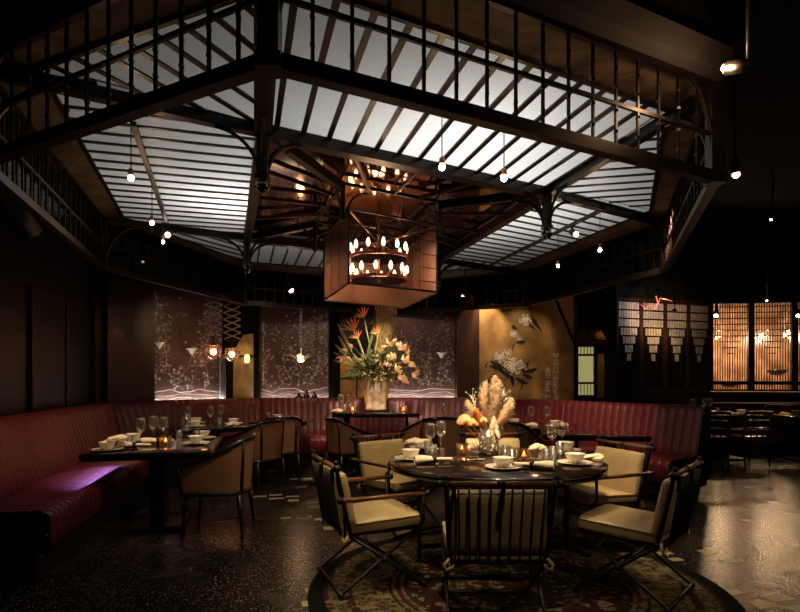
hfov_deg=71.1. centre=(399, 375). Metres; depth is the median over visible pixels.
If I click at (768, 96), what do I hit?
ceiling
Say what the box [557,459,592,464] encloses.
dinner plate
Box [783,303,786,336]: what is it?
globe lamp
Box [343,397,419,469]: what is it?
banquette
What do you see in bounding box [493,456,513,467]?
soup bowl
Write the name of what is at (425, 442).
water tumbler
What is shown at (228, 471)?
tub chair
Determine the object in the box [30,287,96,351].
trim
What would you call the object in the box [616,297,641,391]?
lattice screen
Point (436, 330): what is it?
mural panel
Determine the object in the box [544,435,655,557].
armchair
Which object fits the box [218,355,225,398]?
column
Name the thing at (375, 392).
ceramic vase
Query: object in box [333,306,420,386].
flower bouquet
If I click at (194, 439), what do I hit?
soup bowl
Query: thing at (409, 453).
soup bowl
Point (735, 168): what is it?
pendant light
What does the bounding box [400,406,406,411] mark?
candle holder
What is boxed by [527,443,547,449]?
folded napkin
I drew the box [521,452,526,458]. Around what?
candle
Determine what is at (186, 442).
dinner plate
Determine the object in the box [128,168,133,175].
socket
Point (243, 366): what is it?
screen
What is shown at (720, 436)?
wooden chair
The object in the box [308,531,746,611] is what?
round rug
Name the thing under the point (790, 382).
lattice window
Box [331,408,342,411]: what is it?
folded napkin
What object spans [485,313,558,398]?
painting
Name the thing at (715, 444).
dining table
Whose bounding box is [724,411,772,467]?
wooden chair
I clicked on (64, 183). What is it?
grille
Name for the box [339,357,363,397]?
screen
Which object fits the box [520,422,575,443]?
dining table
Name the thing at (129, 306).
wall panel
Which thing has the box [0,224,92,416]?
wall
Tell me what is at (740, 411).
soup bowl
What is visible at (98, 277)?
wall
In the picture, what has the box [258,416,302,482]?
tub chair
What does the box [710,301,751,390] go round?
lattice window
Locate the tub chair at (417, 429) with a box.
[391,417,435,447]
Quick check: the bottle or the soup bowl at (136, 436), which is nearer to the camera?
the soup bowl at (136, 436)
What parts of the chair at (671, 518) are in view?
leg, leg, leg, seat frame, post, leg, knob, rail, knob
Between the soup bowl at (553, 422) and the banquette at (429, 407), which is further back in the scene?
the banquette at (429, 407)
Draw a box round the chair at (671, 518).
[572,456,703,611]
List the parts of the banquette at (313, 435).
backrest, seat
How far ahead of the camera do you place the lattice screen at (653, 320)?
10.94 m
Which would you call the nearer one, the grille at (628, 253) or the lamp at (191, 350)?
the grille at (628, 253)
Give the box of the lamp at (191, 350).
[186,348,197,354]
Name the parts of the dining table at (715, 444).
plate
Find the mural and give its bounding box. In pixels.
[479,296,573,400]
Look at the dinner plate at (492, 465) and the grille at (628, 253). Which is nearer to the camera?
the dinner plate at (492, 465)
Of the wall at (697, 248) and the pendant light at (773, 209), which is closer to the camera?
the pendant light at (773, 209)
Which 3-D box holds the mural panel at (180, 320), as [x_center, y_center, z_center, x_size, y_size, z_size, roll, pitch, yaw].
[-3.382,-0.485,8.964,1.117,1.790,0.032,0,0,-43]
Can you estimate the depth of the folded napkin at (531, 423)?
7.19 m
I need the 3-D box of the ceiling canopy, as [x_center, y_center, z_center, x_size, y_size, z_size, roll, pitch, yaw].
[-0.149,-1.384,5.810,5.870,2.332,7.609,0,0,-19]
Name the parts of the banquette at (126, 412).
backrest, seat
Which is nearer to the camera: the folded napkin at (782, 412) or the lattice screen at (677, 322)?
the folded napkin at (782, 412)
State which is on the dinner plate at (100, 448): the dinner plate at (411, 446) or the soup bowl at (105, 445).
the soup bowl at (105, 445)
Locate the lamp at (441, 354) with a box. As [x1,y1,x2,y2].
[436,352,446,358]
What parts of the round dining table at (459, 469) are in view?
leg, leg, leg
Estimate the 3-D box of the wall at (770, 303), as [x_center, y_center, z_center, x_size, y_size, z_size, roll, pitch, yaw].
[9.476,-0.750,13.200,4.620,4.300,0.001,0,0,0]
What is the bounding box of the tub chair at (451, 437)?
[433,417,483,447]
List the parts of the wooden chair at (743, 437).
leg, leg, seat, leg, backrest, leg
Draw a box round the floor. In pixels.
[0,453,799,611]
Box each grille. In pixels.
[0,0,256,141]
[0,83,103,259]
[108,226,243,298]
[247,269,387,309]
[280,0,713,164]
[402,273,521,309]
[525,226,659,300]
[664,111,704,259]
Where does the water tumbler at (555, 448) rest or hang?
on the round dining table at (459, 469)
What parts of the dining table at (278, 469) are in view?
plate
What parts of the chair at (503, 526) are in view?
knob, leg, leg, post, seat frame, rail, leg, leg, post, knob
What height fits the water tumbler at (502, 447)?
0.105 m
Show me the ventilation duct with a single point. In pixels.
(17, 221)
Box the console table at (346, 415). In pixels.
[332,410,419,475]
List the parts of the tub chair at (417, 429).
rail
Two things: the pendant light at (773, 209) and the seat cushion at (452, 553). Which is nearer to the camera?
the seat cushion at (452, 553)
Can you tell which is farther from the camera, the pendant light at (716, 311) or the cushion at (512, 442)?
the pendant light at (716, 311)
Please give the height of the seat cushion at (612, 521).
0.116 m
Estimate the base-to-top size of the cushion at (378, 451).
0.354 m
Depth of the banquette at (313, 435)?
8.97 m
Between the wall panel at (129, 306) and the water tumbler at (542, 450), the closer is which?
the water tumbler at (542, 450)
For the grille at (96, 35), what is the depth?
2.50 m
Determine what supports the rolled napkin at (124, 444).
on the dining table at (159, 518)
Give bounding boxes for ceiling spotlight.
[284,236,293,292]
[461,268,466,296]
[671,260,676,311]
[721,0,759,75]
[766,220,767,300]
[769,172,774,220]
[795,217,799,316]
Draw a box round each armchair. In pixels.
[309,449,430,598]
[349,429,442,538]
[458,429,530,489]
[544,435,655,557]
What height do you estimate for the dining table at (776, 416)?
0.764 m
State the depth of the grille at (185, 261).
6.61 m
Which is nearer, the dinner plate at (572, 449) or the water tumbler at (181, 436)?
the dinner plate at (572, 449)
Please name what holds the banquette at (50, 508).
on the floor
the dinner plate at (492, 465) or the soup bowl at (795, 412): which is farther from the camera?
the soup bowl at (795, 412)
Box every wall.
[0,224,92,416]
[93,265,169,402]
[259,306,455,397]
[574,295,577,400]
[578,289,601,401]
[616,231,710,405]
[710,303,786,391]
[711,230,799,402]
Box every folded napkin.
[105,434,127,440]
[226,421,239,425]
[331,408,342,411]
[403,437,423,443]
[468,443,483,450]
[526,422,537,426]
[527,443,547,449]
[583,453,603,460]
[779,411,790,414]
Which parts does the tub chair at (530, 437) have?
cane panel, rail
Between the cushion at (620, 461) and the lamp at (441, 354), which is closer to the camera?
the cushion at (620, 461)
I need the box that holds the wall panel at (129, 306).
[104,278,154,401]
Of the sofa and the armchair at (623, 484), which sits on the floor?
the sofa
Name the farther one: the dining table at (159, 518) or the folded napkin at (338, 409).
the folded napkin at (338, 409)
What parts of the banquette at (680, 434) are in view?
seat, backrest, panel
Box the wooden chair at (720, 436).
[711,411,730,468]
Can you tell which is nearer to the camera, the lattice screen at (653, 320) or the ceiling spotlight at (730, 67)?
the ceiling spotlight at (730, 67)
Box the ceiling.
[693,0,799,232]
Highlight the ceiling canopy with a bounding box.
[0,0,733,361]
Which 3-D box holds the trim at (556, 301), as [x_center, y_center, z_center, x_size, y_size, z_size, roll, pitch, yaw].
[2.644,-1.250,9.000,0.378,3.300,0.042,0,0,0]
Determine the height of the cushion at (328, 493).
0.354 m
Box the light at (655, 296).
[641,296,671,308]
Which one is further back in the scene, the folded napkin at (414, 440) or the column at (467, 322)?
the column at (467, 322)
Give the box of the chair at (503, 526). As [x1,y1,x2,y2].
[437,475,564,611]
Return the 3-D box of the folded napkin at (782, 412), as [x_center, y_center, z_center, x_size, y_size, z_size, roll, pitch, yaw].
[6.348,0.615,9.249,0.183,0.050,0.138,0,0,-17]
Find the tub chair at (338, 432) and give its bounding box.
[325,417,372,474]
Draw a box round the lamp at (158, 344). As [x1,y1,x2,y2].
[154,342,165,348]
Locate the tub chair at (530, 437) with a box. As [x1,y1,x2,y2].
[482,421,541,489]
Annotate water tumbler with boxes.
[176,431,182,441]
[424,441,431,453]
[429,444,436,456]
[501,445,508,455]
[507,449,516,461]
[541,449,550,460]
[548,446,557,459]
[556,442,563,453]
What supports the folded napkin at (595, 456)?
on the round dining table at (459, 469)
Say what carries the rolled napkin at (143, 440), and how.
on the dining table at (159, 518)
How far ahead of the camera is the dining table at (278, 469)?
8.05 m
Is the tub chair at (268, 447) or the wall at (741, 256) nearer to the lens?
the tub chair at (268, 447)
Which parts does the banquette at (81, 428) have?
backrest, seat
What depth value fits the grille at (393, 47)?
2.63 m
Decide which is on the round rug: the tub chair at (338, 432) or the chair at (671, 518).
the chair at (671, 518)
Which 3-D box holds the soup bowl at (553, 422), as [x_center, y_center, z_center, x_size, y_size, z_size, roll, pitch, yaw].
[1.984,0.606,7.154,0.148,0.070,0.148,0,0,3]
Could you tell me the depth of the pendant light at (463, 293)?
8.24 m
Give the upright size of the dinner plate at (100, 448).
0.019 m
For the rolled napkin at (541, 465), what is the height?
0.067 m
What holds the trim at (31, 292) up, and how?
attached to the wall at (45, 262)
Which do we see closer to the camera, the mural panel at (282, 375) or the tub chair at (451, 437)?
the tub chair at (451, 437)
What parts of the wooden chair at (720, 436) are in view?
seat, backrest, leg, leg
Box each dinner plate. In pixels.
[90,447,122,451]
[182,441,209,444]
[394,455,413,460]
[409,445,433,448]
[485,463,520,469]
[552,447,580,451]
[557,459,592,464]
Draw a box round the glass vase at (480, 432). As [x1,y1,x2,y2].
[477,429,498,454]
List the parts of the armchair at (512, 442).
knob, rail, seat frame, knob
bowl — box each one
[98,441,115,449]
[125,433,140,440]
[188,435,203,443]
[190,420,200,425]
[196,430,209,437]
[228,418,238,421]
[401,448,419,458]
[417,439,430,447]
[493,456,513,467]
[549,420,560,425]
[557,441,574,449]
[565,452,584,462]
[736,409,745,413]
[768,370,786,374]
[792,410,799,414]
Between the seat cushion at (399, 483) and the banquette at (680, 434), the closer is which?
the seat cushion at (399, 483)
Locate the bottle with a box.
[303,390,309,397]
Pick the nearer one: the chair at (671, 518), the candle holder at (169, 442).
the chair at (671, 518)
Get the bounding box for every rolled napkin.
[116,441,150,448]
[141,437,173,443]
[414,455,452,463]
[512,460,553,469]
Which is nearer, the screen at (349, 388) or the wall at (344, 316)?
the screen at (349, 388)
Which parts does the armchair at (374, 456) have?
knob, post, armrest, rail, leg, seat frame, leg, leg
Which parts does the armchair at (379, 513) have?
knob, rail, leg, knob, post, armrest, seat frame, leg, leg, armrest, leg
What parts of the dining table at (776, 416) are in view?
plate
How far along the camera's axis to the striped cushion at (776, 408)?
10.04 m
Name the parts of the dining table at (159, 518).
plate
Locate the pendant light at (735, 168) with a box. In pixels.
[730,75,741,177]
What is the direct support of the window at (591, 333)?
in the wall at (575, 296)
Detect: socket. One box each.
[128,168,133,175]
[439,156,444,163]
[501,168,506,174]
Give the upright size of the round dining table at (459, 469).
0.740 m
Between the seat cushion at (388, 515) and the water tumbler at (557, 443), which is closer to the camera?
the seat cushion at (388, 515)
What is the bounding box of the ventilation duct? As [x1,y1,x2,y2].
[0,189,44,239]
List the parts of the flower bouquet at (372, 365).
blade, blade, blade, blade, blade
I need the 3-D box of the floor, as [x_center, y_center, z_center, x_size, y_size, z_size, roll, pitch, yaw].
[1.500,1.399,6.000,21.000,0.002,18.000,0,0,0]
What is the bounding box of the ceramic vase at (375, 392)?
[358,377,392,411]
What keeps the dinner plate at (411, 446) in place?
on the round dining table at (459, 469)
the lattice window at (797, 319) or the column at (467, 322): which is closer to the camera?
the column at (467, 322)
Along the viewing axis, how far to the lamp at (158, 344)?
8.52 m
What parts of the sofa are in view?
backrest, seat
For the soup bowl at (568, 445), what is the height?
0.070 m
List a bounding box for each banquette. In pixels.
[0,410,127,586]
[45,402,148,514]
[109,400,194,480]
[184,397,266,470]
[261,397,344,469]
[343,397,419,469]
[419,397,489,444]
[494,398,566,445]
[546,400,710,495]
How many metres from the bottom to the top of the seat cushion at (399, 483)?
0.116 m
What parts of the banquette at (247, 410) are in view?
backrest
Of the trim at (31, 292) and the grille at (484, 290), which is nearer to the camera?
the trim at (31, 292)
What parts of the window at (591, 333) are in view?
paper pane, frame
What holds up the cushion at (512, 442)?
on the armchair at (512, 442)
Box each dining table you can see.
[78,437,222,533]
[169,421,251,449]
[249,418,312,473]
[389,446,608,583]
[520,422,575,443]
[540,429,651,451]
[711,412,769,460]
[764,414,799,461]
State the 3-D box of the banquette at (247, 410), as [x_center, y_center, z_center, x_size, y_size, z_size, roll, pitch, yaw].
[-2.485,0.874,8.430,1.290,1.052,0.920,0,0,-41]
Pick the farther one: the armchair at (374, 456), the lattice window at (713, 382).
the lattice window at (713, 382)
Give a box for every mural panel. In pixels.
[155,286,221,399]
[261,306,328,397]
[376,311,454,397]
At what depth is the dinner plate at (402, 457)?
4.35 m
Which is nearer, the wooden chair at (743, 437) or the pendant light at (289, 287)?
the pendant light at (289, 287)
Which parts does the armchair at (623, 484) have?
leg, leg, seat frame, knob, leg, rail, armrest, post, knob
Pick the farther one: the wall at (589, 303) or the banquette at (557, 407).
the wall at (589, 303)
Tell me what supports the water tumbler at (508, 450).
on the round dining table at (459, 469)
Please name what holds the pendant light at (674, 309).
attached to the ceiling
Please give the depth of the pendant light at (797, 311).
10.24 m
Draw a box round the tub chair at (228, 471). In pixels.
[173,433,256,536]
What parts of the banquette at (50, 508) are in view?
panel, backrest, leg, seat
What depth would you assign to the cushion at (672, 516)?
3.30 m
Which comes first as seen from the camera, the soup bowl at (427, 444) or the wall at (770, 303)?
the soup bowl at (427, 444)
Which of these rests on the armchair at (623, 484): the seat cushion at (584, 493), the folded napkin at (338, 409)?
the seat cushion at (584, 493)
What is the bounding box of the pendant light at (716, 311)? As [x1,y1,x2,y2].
[713,217,718,316]
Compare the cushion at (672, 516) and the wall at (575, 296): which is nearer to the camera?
the cushion at (672, 516)
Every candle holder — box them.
[160,435,171,444]
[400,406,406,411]
[456,442,467,453]
[519,452,528,459]
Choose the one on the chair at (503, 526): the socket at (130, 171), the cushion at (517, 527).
the cushion at (517, 527)
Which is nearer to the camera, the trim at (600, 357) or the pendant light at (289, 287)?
the pendant light at (289, 287)
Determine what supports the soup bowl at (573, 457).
on the dinner plate at (565, 461)
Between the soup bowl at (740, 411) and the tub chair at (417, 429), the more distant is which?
the soup bowl at (740, 411)
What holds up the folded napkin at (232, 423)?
on the dining table at (215, 430)
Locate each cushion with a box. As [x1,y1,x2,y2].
[318,463,355,527]
[335,499,420,536]
[357,439,403,476]
[363,474,436,491]
[442,522,543,559]
[449,490,549,552]
[465,438,519,446]
[552,483,637,504]
[578,504,669,546]
[590,446,645,496]
[650,470,691,537]
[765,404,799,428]
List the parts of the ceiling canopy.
smoked glass, corner post, pendant bulb, cord, fabric panel, track light, pendant bulb, fabric panel, smoked glass, fabric panel, stem, scissor pendant, globe, bulb, scissor pendant, stem, globe, corner post, hanging post, hanging post, corner post, fabric panel, chain pendant, lamp shade, chain, hanging post, smoked glass, hanging post, candle bulb, candle bulb, candle bulb, ceiling canopy, candle bulb, candle bulb, candle bulb, candle bulb, candle bulb, candle bulb, candle bulb, hanging post, hanging post, pendant bulb, cord, bulb, smoked glass, fabric panel, fabric panel, pendant bulb, cord, bulb, corner post, hanging post, track light, fabric panel, smoked glass, fabric panel, corner post, smoked glass, corner post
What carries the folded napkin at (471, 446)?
on the round dining table at (459, 469)
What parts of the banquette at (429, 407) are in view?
backrest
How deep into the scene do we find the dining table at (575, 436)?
6.22 m
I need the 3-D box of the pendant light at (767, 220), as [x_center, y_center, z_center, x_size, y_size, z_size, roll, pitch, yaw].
[6.838,-2.185,10.428,0.035,1.598,0.101,0,0,39]
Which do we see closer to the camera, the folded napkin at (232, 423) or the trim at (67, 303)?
the trim at (67, 303)
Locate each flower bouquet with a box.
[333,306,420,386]
[456,375,514,449]
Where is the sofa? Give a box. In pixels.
[710,402,799,454]
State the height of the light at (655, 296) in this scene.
1.670 m
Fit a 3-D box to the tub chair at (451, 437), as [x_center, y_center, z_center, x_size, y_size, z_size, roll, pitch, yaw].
[0.792,0.965,7.489,0.639,0.872,0.638,0,0,37]
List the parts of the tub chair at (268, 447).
rail, cane panel, leg, leg, seat rail, leg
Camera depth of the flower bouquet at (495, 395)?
4.66 m
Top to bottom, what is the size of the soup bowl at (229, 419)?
0.070 m
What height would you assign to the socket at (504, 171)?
0.045 m
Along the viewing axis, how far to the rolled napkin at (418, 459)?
4.11 m
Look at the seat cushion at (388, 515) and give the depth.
3.66 m
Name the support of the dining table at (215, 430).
on the floor
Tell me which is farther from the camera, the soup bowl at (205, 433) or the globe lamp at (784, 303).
the globe lamp at (784, 303)
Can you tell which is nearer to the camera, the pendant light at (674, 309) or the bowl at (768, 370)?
the pendant light at (674, 309)
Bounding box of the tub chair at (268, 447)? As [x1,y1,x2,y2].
[221,419,285,493]
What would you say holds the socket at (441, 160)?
attached to the ceiling canopy
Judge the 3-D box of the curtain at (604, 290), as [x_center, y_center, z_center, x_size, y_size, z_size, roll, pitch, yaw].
[3.551,-0.100,9.703,0.104,3.000,0.096,0,0,0]
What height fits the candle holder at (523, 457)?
0.085 m
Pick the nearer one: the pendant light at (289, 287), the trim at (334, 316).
the pendant light at (289, 287)
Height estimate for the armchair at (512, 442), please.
0.867 m
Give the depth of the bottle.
9.47 m
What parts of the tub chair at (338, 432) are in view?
seat rail, leg, cane panel, rail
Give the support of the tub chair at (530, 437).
on the floor
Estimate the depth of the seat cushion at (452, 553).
3.03 m
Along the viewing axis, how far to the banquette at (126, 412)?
7.84 m
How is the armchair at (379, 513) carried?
on the round rug
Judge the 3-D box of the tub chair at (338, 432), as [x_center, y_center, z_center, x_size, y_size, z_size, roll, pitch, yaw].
[-0.730,0.978,7.653,0.549,0.846,0.550,0,0,-37]
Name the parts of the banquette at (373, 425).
seat, backrest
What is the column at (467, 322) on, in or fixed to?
attached to the wall at (344, 316)
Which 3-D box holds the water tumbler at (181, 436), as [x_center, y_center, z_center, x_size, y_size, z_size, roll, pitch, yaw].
[-2.193,0.597,5.566,0.065,0.105,0.065,0,0,22]
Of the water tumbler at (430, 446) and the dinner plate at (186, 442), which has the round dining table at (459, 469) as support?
the water tumbler at (430, 446)
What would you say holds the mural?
attached to the wall at (344, 316)
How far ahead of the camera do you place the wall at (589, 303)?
10.15 m
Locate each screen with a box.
[233,334,253,397]
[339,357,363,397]
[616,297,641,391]
[642,298,665,391]
[666,300,688,391]
[689,301,709,391]
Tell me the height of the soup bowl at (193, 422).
0.070 m
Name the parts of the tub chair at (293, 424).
leg, rail, seat rail, cane panel, leg, leg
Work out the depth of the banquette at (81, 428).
6.18 m
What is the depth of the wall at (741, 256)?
11.23 m
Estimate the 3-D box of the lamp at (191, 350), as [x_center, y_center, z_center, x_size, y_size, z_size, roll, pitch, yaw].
[-3.308,-0.386,8.897,0.190,0.110,0.190,0,0,0]
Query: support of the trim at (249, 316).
attached to the wall at (98, 277)
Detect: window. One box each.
[576,322,607,401]
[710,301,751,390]
[752,301,794,391]
[795,301,799,391]
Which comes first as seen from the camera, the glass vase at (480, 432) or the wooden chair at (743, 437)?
the glass vase at (480, 432)
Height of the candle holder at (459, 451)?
0.085 m
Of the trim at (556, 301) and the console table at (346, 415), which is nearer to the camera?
the console table at (346, 415)
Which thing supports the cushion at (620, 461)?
on the armchair at (623, 484)
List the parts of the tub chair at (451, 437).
rail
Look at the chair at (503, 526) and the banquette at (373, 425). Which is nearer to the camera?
the chair at (503, 526)
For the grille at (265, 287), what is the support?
attached to the ceiling canopy
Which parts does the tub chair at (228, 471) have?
leg, leg, rail, seat rail, cane panel, leg, leg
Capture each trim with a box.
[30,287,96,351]
[30,289,33,411]
[66,301,68,406]
[222,300,258,398]
[329,311,339,397]
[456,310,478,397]
[555,300,575,400]
[597,354,603,397]
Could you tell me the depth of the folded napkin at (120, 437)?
4.92 m

